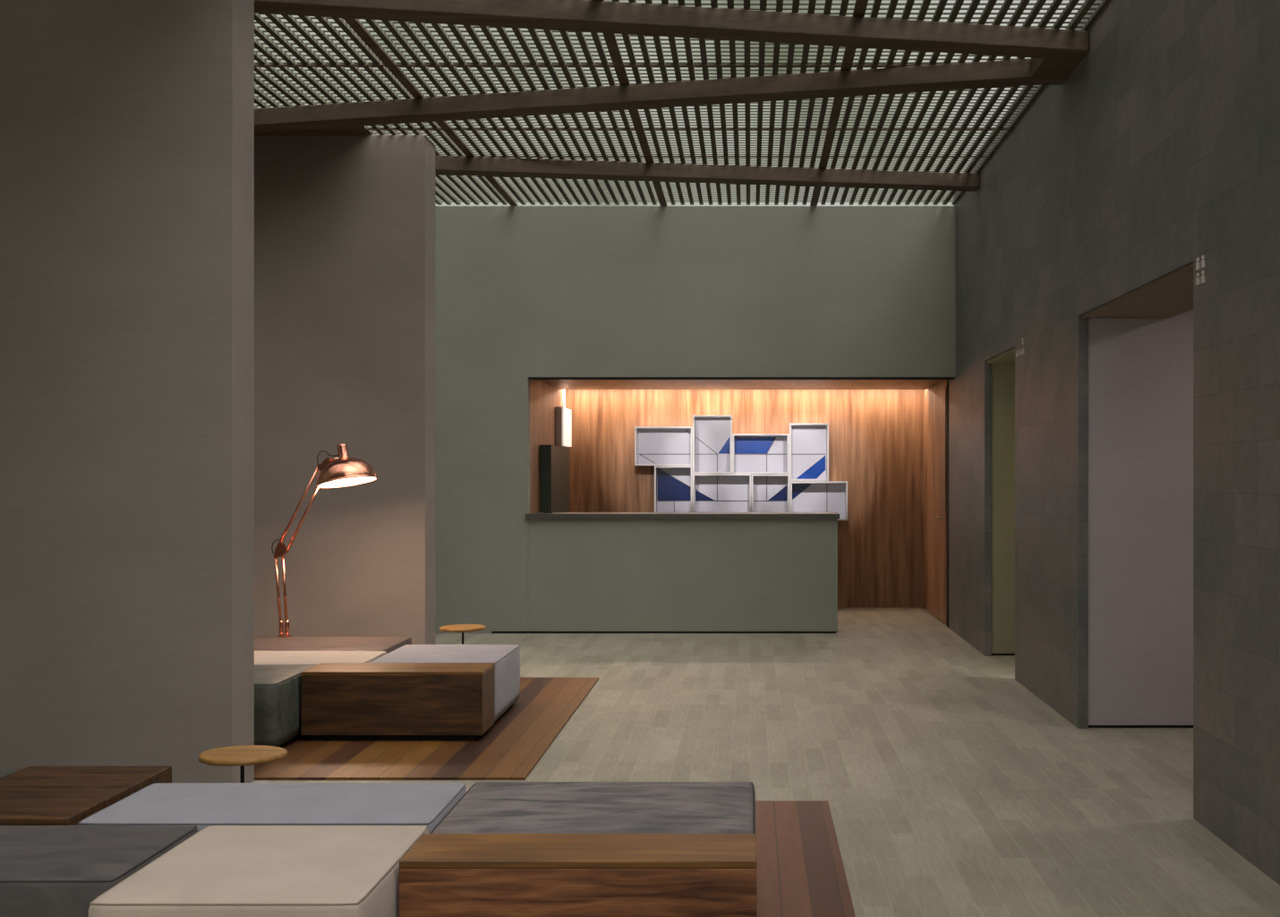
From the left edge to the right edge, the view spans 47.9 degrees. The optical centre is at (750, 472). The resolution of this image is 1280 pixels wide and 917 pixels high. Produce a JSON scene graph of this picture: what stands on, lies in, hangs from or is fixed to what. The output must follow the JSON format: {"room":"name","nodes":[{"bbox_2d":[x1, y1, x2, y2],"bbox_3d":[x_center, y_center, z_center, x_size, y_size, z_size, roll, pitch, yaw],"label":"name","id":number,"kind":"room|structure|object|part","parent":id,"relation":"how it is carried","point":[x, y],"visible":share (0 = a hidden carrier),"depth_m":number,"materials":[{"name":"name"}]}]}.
{"room":"hotel lobby","nodes":[
{"label":"hotel lobby","id":0,"kind":"room"},
{"bbox_2d":[0,0,254,782],"bbox_3d":[-4.310,-0.510,6.845,3.780,4.020,0.290,0,0,0],"label":"wall","id":1,"kind":"structure","parent":0,"point":[127,126],"depth_m":6.70,"materials":[{"name":"grey paint"}]},
{"bbox_2d":[254,135,435,644],"bbox_3d":[-4.310,-0.510,10.845,3.780,4.020,0.350,0,0,0],"label":"wall","id":2,"kind":"structure","parent":0,"point":[345,225],"depth_m":10.67,"materials":[{"name":"grey paint"}]},
{"bbox_2d":[530,379,562,512],"bbox_3d":[-2.165,0.250,14.780,0.170,2.500,2.440,0,0,0],"label":"wall","id":3,"kind":"structure","parent":0,"point":[545,397],"depth_m":14.13,"materials":[{"name":"brown wood"}]},
{"bbox_2d":[555,406,571,446],"bbox_3d":[-2.035,-0.500,15.640,0.086,0.420,0.680,0,0,0],"label":"wall lamp","id":4,"kind":"object","parent":3,"relation":"attached to","point":[563,414],"visible":0.84,"depth_m":15.30,"materials":[{"name":"white paint"}]},
{"bbox_3d":[-2.001,-0.500,15.640,0.018,0.412,0.676,0,0,0],"label":"door","id":5,"kind":"part","parent":4,"relation":"part of","materials":[{"name":"beige"}]},
{"bbox_2d":[562,389,565,407],"bbox_3d":[-2.066,-0.830,15.900,0.024,0.220,0.100,0,0,0],"label":"light slot","id":6,"kind":"object","parent":3,"relation":"attached to","point":[563,390],"visible":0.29,"depth_m":15.86,"materials":[{"name":"white paint"}]},
{"bbox_2d":[563,389,565,407],"bbox_3d":[-2.057,-0.830,15.900,0.006,0.212,0.080,0,0,0],"label":"diffuser","id":7,"kind":"object","parent":6,"relation":"attached to","point":[564,389],"depth_m":15.89,"materials":[{"name":"beige plastic"}]},
{"bbox_2d":[254,0,1109,204],"bbox_3d":[-2.128,-2.537,5.255,8.152,0.046,16.510,0,0,0],"label":"ceiling","id":8,"kind":"structure","parent":0,"point":[544,186],"depth_m":9.83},
{"bbox_2d":[342,17,518,205],"bbox_3d":[-2.222,-2.522,5.255,0.064,0.013,16.510,0,0,0],"label":"joist","id":9,"kind":"object","parent":8,"relation":"attached to","point":[354,24],"visible":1,"depth_m":9.21,"materials":[{"name":"brown wood"}]},
{"bbox_2d":[254,63,945,66],"bbox_3d":[-2.136,-2.523,8.863,8.128,0.011,0.024,0,0,0],"label":"batten","id":10,"kind":"object","parent":8,"relation":"attached to","point":[255,64],"visible":0.44,"depth_m":8.85,"materials":[{"name":"brown wood"}]},
{"bbox_2d":[597,0,667,205],"bbox_3d":[-0.812,-2.522,5.255,0.064,0.013,16.510,0,0,0],"label":"joist","id":11,"kind":"object","parent":8,"relation":"attached to","point":[610,40],"visible":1,"depth_m":10.02,"materials":[{"name":"brown wood"}]},
{"bbox_2d":[254,58,1031,132],"bbox_3d":[-2.132,-2.454,9.670,8.377,0.115,0.195,0,0,13],"label":"ceiling beam","id":12,"kind":"structure","parent":8,"relation":"attached to","point":[1015,72],"depth_m":9.24,"materials":[{"name":"brown wood"}]},
{"bbox_2d":[254,0,1089,85],"bbox_3d":[-2.136,-2.454,7.731,8.394,0.117,0.740,0,0,-11],"label":"ceiling beam","id":13,"kind":"structure","parent":8,"relation":"attached to","point":[1054,54],"depth_m":7.77,"materials":[{"name":"brown wood"}]},
{"bbox_2d":[362,128,1013,129],"bbox_3d":[-2.136,-2.523,10.500,8.128,0.011,0.024,0,0,0],"label":"batten","id":14,"kind":"object","parent":8,"relation":"attached to","point":[362,128],"visible":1,"depth_m":10.49,"materials":[{"name":"brown wood"}]},
{"bbox_2d":[435,155,980,191],"bbox_3d":[-2.132,-2.454,11.475,8.239,0.115,0.198,0,0,-9],"label":"ceiling beam","id":15,"kind":"structure","parent":8,"relation":"attached to","point":[444,165],"depth_m":11.67,"materials":[{"name":"brown wood"}]},
{"bbox_2d":[460,155,991,157],"bbox_3d":[-2.136,-2.523,11.420,8.128,0.011,0.024,0,0,0],"label":"batten","id":16,"kind":"object","parent":8,"relation":"attached to","point":[460,156],"visible":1,"depth_m":11.41,"materials":[{"name":"brown wood"}]},
{"bbox_2d":[810,0,868,205],"bbox_3d":[0.598,-2.522,5.255,0.064,0.013,16.510,0,0,0],"label":"joist","id":17,"kind":"object","parent":8,"relation":"attached to","point":[860,5],"visible":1,"depth_m":10.04,"materials":[{"name":"brown wood"}]},
{"bbox_2d":[435,205,955,632],"bbox_3d":[-2.137,-0.500,13.485,8.126,4.000,0.150,0,0,0],"label":"wall","id":18,"kind":"structure","parent":0,"point":[614,291],"depth_m":13.41,"materials":[{"name":"green paint"}]},
{"bbox_2d":[491,631,528,632],"bbox_3d":[-2.250,1.489,13.407,0.340,0.022,0.006,0,0,0],"label":"baseboard","id":19,"kind":"structure","parent":18,"relation":"attached to","point":[491,631],"depth_m":13.40,"materials":[{"name":"paint"}]},
{"bbox_2d":[528,376,955,379],"bbox_3d":[-0.081,-0.892,13.488,3.998,0.015,0.164,0,0,0],"label":"trim","id":20,"kind":"structure","parent":18,"relation":"attached to","point":[529,378],"depth_m":13.40,"materials":[{"name":"paint"}]},
{"bbox_2d":[538,379,946,389],"bbox_3d":[-0.076,-0.958,14.780,4.008,0.085,2.440,0,0,0],"label":"ceiling","id":21,"kind":"structure","parent":0,"point":[560,384],"depth_m":14.65,"materials":[{"name":"brown wood"}]},
{"bbox_2d":[565,389,923,606],"bbox_3d":[0.075,0.250,16.060,4.650,2.500,0.120,0,0,0],"label":"wall","id":22,"kind":"structure","parent":0,"point":[876,436],"depth_m":16.00,"materials":[{"name":"brown wood"}]},
{"bbox_2d":[634,426,692,465],"bbox_3d":[-0.952,-0.298,15.871,0.633,0.429,0.242,0,0,0],"label":"wall box","id":23,"kind":"object","parent":22,"relation":"attached to","point":[653,445],"visible":0.95,"depth_m":15.97,"materials":[{"name":"white paint"}]},
{"bbox_2d":[654,465,692,511],"bbox_3d":[-0.845,0.240,15.871,0.419,0.640,0.242,0,0,0],"label":"wall box","id":24,"kind":"object","parent":22,"relation":"attached to","point":[673,484],"visible":0.71,"depth_m":15.97,"materials":[{"name":"white paint"}]},
{"bbox_2d":[692,415,732,473],"bbox_3d":[-0.415,-0.317,15.871,0.433,0.642,0.242,0,0,0],"label":"wall box","id":25,"kind":"object","parent":22,"relation":"attached to","point":[712,434],"visible":0.98,"depth_m":15.97,"materials":[{"name":"white paint"}]},
{"bbox_2d":[692,473,750,511],"bbox_3d":[-0.310,0.226,15.871,0.644,0.436,0.242,0,0,0],"label":"wall box","id":26,"kind":"object","parent":22,"relation":"attached to","point":[712,492],"visible":0.93,"depth_m":15.97,"materials":[{"name":"white paint"}]},
{"bbox_2d":[732,434,789,473],"bbox_3d":[0.118,-0.212,15.871,0.626,0.440,0.242,0,0,0],"label":"wall box","id":27,"kind":"object","parent":22,"relation":"attached to","point":[751,453],"visible":0.99,"depth_m":15.97,"materials":[{"name":"white paint"}]},
{"bbox_2d":[751,474,789,511],"bbox_3d":[0.226,0.326,15.871,0.420,0.630,0.242,0,0,0],"label":"wall box","id":28,"kind":"object","parent":22,"relation":"attached to","point":[770,492],"visible":0.73,"depth_m":15.97,"materials":[{"name":"white paint"}]},
{"bbox_2d":[788,423,828,480],"bbox_3d":[0.650,-0.231,15.871,0.431,0.635,0.242,0,0,0],"label":"wall box","id":29,"kind":"object","parent":22,"relation":"attached to","point":[808,442],"visible":0.97,"depth_m":15.97,"materials":[{"name":"white paint"}]},
{"bbox_2d":[789,480,847,520],"bbox_3d":[0.757,0.305,15.871,0.635,0.429,0.242,0,0,0],"label":"wall box","id":30,"kind":"object","parent":22,"relation":"attached to","point":[805,496],"visible":0.74,"depth_m":15.97,"materials":[{"name":"white paint"}]},
{"bbox_2d":[251,606,1279,916],"bbox_3d":[0.400,1.560,6.600,13.200,0.120,19.200,0,0,0],"label":"floor","id":31,"kind":"structure","parent":0,"point":[951,788],"depth_m":7.38,"materials":[{"name":"beige tile"}]},
{"bbox_2d":[254,676,598,779],"bbox_3d":[-3.645,1.492,8.715,5.090,0.013,3.430,0,0,0],"label":"rug","id":32,"kind":"object","parent":31,"relation":"on","point":[511,747],"visible":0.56,"depth_m":7.62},
{"bbox_2d":[254,664,315,747],"bbox_3d":[-2.975,1.292,7.935,0.946,0.387,0.766,0,0,0],"label":"upholstered ottoman","id":33,"kind":"object","parent":32,"relation":"on","point":[277,688],"visible":0.24,"depth_m":7.68,"materials":[{"name":"grey fabric"}]},
{"bbox_2d":[254,650,386,665],"bbox_3d":[-2.855,1.292,8.650,1.186,0.387,0.636,0,0,0],"label":"upholstered ottoman","id":34,"kind":"object","parent":32,"relation":"on","point":[260,657],"visible":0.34,"depth_m":8.59,"materials":[{"name":"beige fabric"}]},
{"bbox_2d":[254,636,411,653],"bbox_3d":[-2.870,1.292,9.365,1.156,0.387,0.766,0,0,0],"label":"upholstered ottoman","id":35,"kind":"object","parent":32,"relation":"on","point":[388,644],"visible":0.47,"depth_m":9.27,"materials":[{"name":"beige fabric"}]},
{"bbox_2d":[271,443,377,637],"bbox_3d":[-2.876,0.450,9.660,0.711,1.303,0.398,0,0,0],"label":"lamp","id":36,"kind":"object","parent":35,"relation":"on","point":[342,471],"visible":1,"depth_m":9.65,"materials":[{"name":"orange metal"}]},
{"bbox_3d":[-3.181,0.818,9.660,0.056,0.508,0.019,0,0,0],"label":"arm","id":37,"kind":"part","parent":36,"relation":"part of","materials":[{"name":"orange metal"}]},
{"bbox_3d":[-3.162,0.519,9.660,0.082,0.103,0.042,0,0,0],"label":"elbow plate","id":38,"kind":"part","parent":36,"relation":"part of","materials":[{"name":"orange metal"}]},
{"bbox_3d":[-3.137,0.812,9.660,0.048,0.520,0.019,0,0,0],"label":"arm","id":39,"kind":"part","parent":36,"relation":"part of","materials":[{"name":"orange metal"}]},
{"bbox_3d":[-3.037,0.205,9.660,0.283,0.534,0.019,0,0,0],"label":"arm","id":40,"kind":"part","parent":36,"relation":"part of","materials":[{"name":"orange metal"}]},
{"bbox_3d":[-2.995,0.263,9.660,0.283,0.552,0.019,0,0,0],"label":"arm","id":41,"kind":"part","parent":36,"relation":"part of","materials":[{"name":"orange metal"}]},
{"bbox_3d":[-2.717,-0.002,9.660,0.394,0.212,0.398,0,0,0],"label":"lamp shade","id":42,"kind":"part","parent":36,"relation":"part of","materials":[{"name":"orange metal"}]},
{"bbox_2d":[319,477,375,486],"bbox_3d":[-2.718,0.052,9.661,0.365,0.079,0.369,0,0,0],"label":"diffuser","id":43,"kind":"object","parent":36,"relation":"attached to","point":[323,481],"depth_m":9.66,"materials":[{"name":"white"}]},
{"bbox_2d":[301,662,494,740],"bbox_3d":[-1.985,1.293,8.125,1.004,0.386,0.384,0,0,0],"label":"table","id":44,"kind":"object","parent":32,"relation":"on","point":[341,701],"visible":1,"depth_m":7.93,"materials":[{"name":"brown wood"}]},
{"bbox_2d":[369,644,520,720],"bbox_3d":[-1.867,1.292,8.820,0.761,0.387,0.976,0,0,0],"label":"upholstered ottoman","id":45,"kind":"object","parent":32,"relation":"on","point":[506,658],"visible":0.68,"depth_m":8.75,"materials":[{"name":"white fabric"}]},
{"bbox_2d":[439,623,486,644],"bbox_3d":[-2.044,1.288,10.200,0.309,0.396,0.332,0,0,44],"label":"side table","id":46,"kind":"object","parent":32,"relation":"on","point":[456,627],"visible":0.68,"depth_m":10.14,"materials":[{"name":"brown wood"}]},
{"bbox_2d":[539,444,569,511],"bbox_3d":[-2.022,0.610,14.890,0.112,1.780,1.428,0,0,0],"label":"tall cabinet","id":47,"kind":"object","parent":31,"relation":"on","point":[554,459],"visible":0.46,"depth_m":14.46,"materials":[{"name":"brown wood"}]},
{"bbox_3d":[-2.022,-0.270,14.890,0.112,0.020,1.428,0,0,0],"label":"panel","id":48,"kind":"part","parent":47,"relation":"part of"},
{"bbox_2d":[525,512,839,632],"bbox_3d":[-0.631,0.940,13.700,2.938,1.120,0.640,0,0,0],"label":"reception desk","id":49,"kind":"object","parent":31,"relation":"on","point":[589,572],"depth_m":13.41,"materials":[{"name":"green paint"}]},
{"bbox_2d":[543,503,553,512],"bbox_3d":[-1.920,0.337,13.620,0.080,0.085,0.060,0,0,0],"label":"stand","id":50,"kind":"object","parent":49,"relation":"on","point":[547,504],"visible":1,"depth_m":13.60,"materials":[{"name":"black metal"}]},
{"bbox_2d":[525,512,839,519],"bbox_3d":[-0.631,0.404,13.700,2.938,0.047,0.640,0,0,0],"label":"countertop","id":51,"kind":"structure","parent":49,"relation":"on","point":[536,515],"depth_m":13.38,"materials":[{"name":"stone"}]},
{"bbox_2d":[755,800,855,916],"bbox_3d":[-2.918,1.492,4.050,6.544,0.013,4.900,0,0,0],"label":"rug","id":52,"kind":"object","parent":31,"relation":"on","point":[800,871],"visible":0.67,"depth_m":5.48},
{"bbox_2d":[0,768,17,777],"bbox_3d":[-3.138,1.292,4.980,0.821,0.387,0.816,0,0,0],"label":"upholstered ottoman","id":53,"kind":"object","parent":52,"relation":"on","point":[3,772],"visible":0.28,"depth_m":5.32,"materials":[{"name":"grey fabric"}]},
{"bbox_2d":[0,765,171,825],"bbox_3d":[-2.442,1.293,4.978,0.539,0.386,0.819,0,0,0],"label":"table","id":54,"kind":"object","parent":52,"relation":"on","point":[31,795],"visible":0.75,"depth_m":4.99,"materials":[{"name":"brown wood"}]},
{"bbox_2d":[0,824,197,916],"bbox_3d":[-2.368,1.292,4.225,1.261,0.387,0.626,0,0,0],"label":"upholstered ottoman","id":55,"kind":"object","parent":52,"relation":"on","point":[46,870],"visible":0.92,"depth_m":4.08,"materials":[{"name":"grey fabric"}]},
{"bbox_2d":[198,744,287,782],"bbox_3d":[-1.984,1.288,5.600,0.332,0.396,0.309,0,0,0],"label":"side table","id":56,"kind":"object","parent":52,"relation":"on","point":[243,755],"visible":0.64,"depth_m":5.55,"materials":[{"name":"brown wood"}]},
{"bbox_2d":[88,825,428,916],"bbox_3d":[-1.365,1.292,4.120,0.716,0.387,0.836,0,0,0],"label":"upholstered ottoman","id":57,"kind":"object","parent":52,"relation":"on","point":[217,870],"visible":0.94,"depth_m":3.96,"materials":[{"name":"beige fabric"}]},
{"bbox_2d":[77,782,466,833],"bbox_3d":[-1.583,1.292,4.855,1.141,0.387,0.606,0,0,0],"label":"upholstered ottoman","id":58,"kind":"object","parent":52,"relation":"on","point":[201,805],"visible":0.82,"depth_m":4.77,"materials":[{"name":"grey fabric"}]},
{"bbox_2d":[399,833,756,916],"bbox_3d":[-0.489,1.293,4.220,1.016,0.386,0.314,0,0,0],"label":"table","id":59,"kind":"object","parent":52,"relation":"on","point":[442,874],"visible":1,"depth_m":4.06,"materials":[{"name":"brown wood"}]},
{"bbox_2d":[430,781,755,833],"bbox_3d":[-0.489,1.293,4.782,1.018,0.387,0.791,0,0,0],"label":"upholstered ottoman","id":60,"kind":"object","parent":52,"relation":"on","point":[486,806],"visible":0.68,"depth_m":4.70,"materials":[{"name":"grey velvet fabric"},{"name":"dark paint"}]},
{"bbox_2d":[987,347,1015,363],"bbox_3d":[3.224,-0.912,11.105,2.552,0.025,1.370,0,0,0],"label":"ceiling","id":61,"kind":"structure","parent":0,"point":[1008,356],"depth_m":11.27,"materials":[{"name":"green paint"}]},
{"bbox_2d":[991,363,1015,653],"bbox_3d":[3.245,0.241,11.845,2.510,2.482,0.110,0,0,0],"label":"wall","id":62,"kind":"structure","parent":0,"point":[1002,374],"depth_m":11.79,"materials":[{"name":"green paint"}]},
{"bbox_2d":[991,653,1015,655],"bbox_3d":[3.245,1.491,11.850,2.510,0.018,0.100,0,0,0],"label":"baseboard","id":63,"kind":"structure","parent":62,"relation":"attached to","point":[992,653],"depth_m":11.80,"materials":[{"name":"paint"}]},
{"bbox_2d":[923,0,1279,885],"bbox_3d":[2.194,-0.610,6.500,0.532,4.220,19.000,0,0,0],"label":"wall","id":64,"kind":"structure","parent":0,"point":[1158,152],"depth_m":6.97,"materials":[{"name":"paint"}]},
{"bbox_2d":[927,385,947,623],"bbox_3d":[1.903,0.315,14.835,0.069,2.350,1.430,0,0,0],"label":"door","id":65,"kind":"structure","parent":64,"relation":"in","point":[936,399],"depth_m":14.76,"materials":[{"name":"brown wood"}]},
{"bbox_2d":[947,379,948,627],"bbox_3d":[1.988,0.293,13.960,0.124,2.414,0.120,0,0,0],"label":"trim","id":66,"kind":"structure","parent":64,"relation":"attached to","point":[947,379],"depth_m":13.91,"materials":[{"name":"paint"}]},
{"bbox_2d":[1015,337,1023,357],"bbox_3d":[1.926,-0.897,10.213,0.006,0.115,0.287,0,0,0],"label":"door sign","id":67,"kind":"object","parent":64,"relation":"attached to","point":[1022,337],"visible":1,"depth_m":10.17,"materials":[{"name":"white ceramic"}]},
{"bbox_2d":[1082,263,1193,318],"bbox_3d":[2.204,-0.917,7.330,0.512,0.015,2.200,0,0,0],"label":"soffit","id":68,"kind":"structure","parent":64,"relation":"in","point":[1170,295],"depth_m":7.59,"materials":[{"name":"brown paint"}]},
{"bbox_2d":[1195,255,1204,285],"bbox_3d":[1.926,-0.868,6.125,0.006,0.115,0.110,0,0,0],"label":"door sign","id":69,"kind":"object","parent":64,"relation":"attached to","point":[1202,256],"visible":1,"depth_m":6.10,"materials":[{"name":"white ceramic"}]},
{"bbox_2d":[1088,309,1193,725],"bbox_3d":[3.795,-0.009,8.515,3.610,2.982,0.170,0,0,0],"label":"wall","id":70,"kind":"structure","parent":0,"point":[1140,371],"depth_m":8.43,"materials":[{"name":"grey paint"}]},
{"bbox_2d":[1088,725,1193,727],"bbox_3d":[3.795,1.491,8.520,3.610,0.018,0.160,0,0,0],"label":"baseboard","id":71,"kind":"structure","parent":70,"relation":"attached to","point":[1089,726],"depth_m":8.44,"materials":[{"name":"paint"}]}
]}

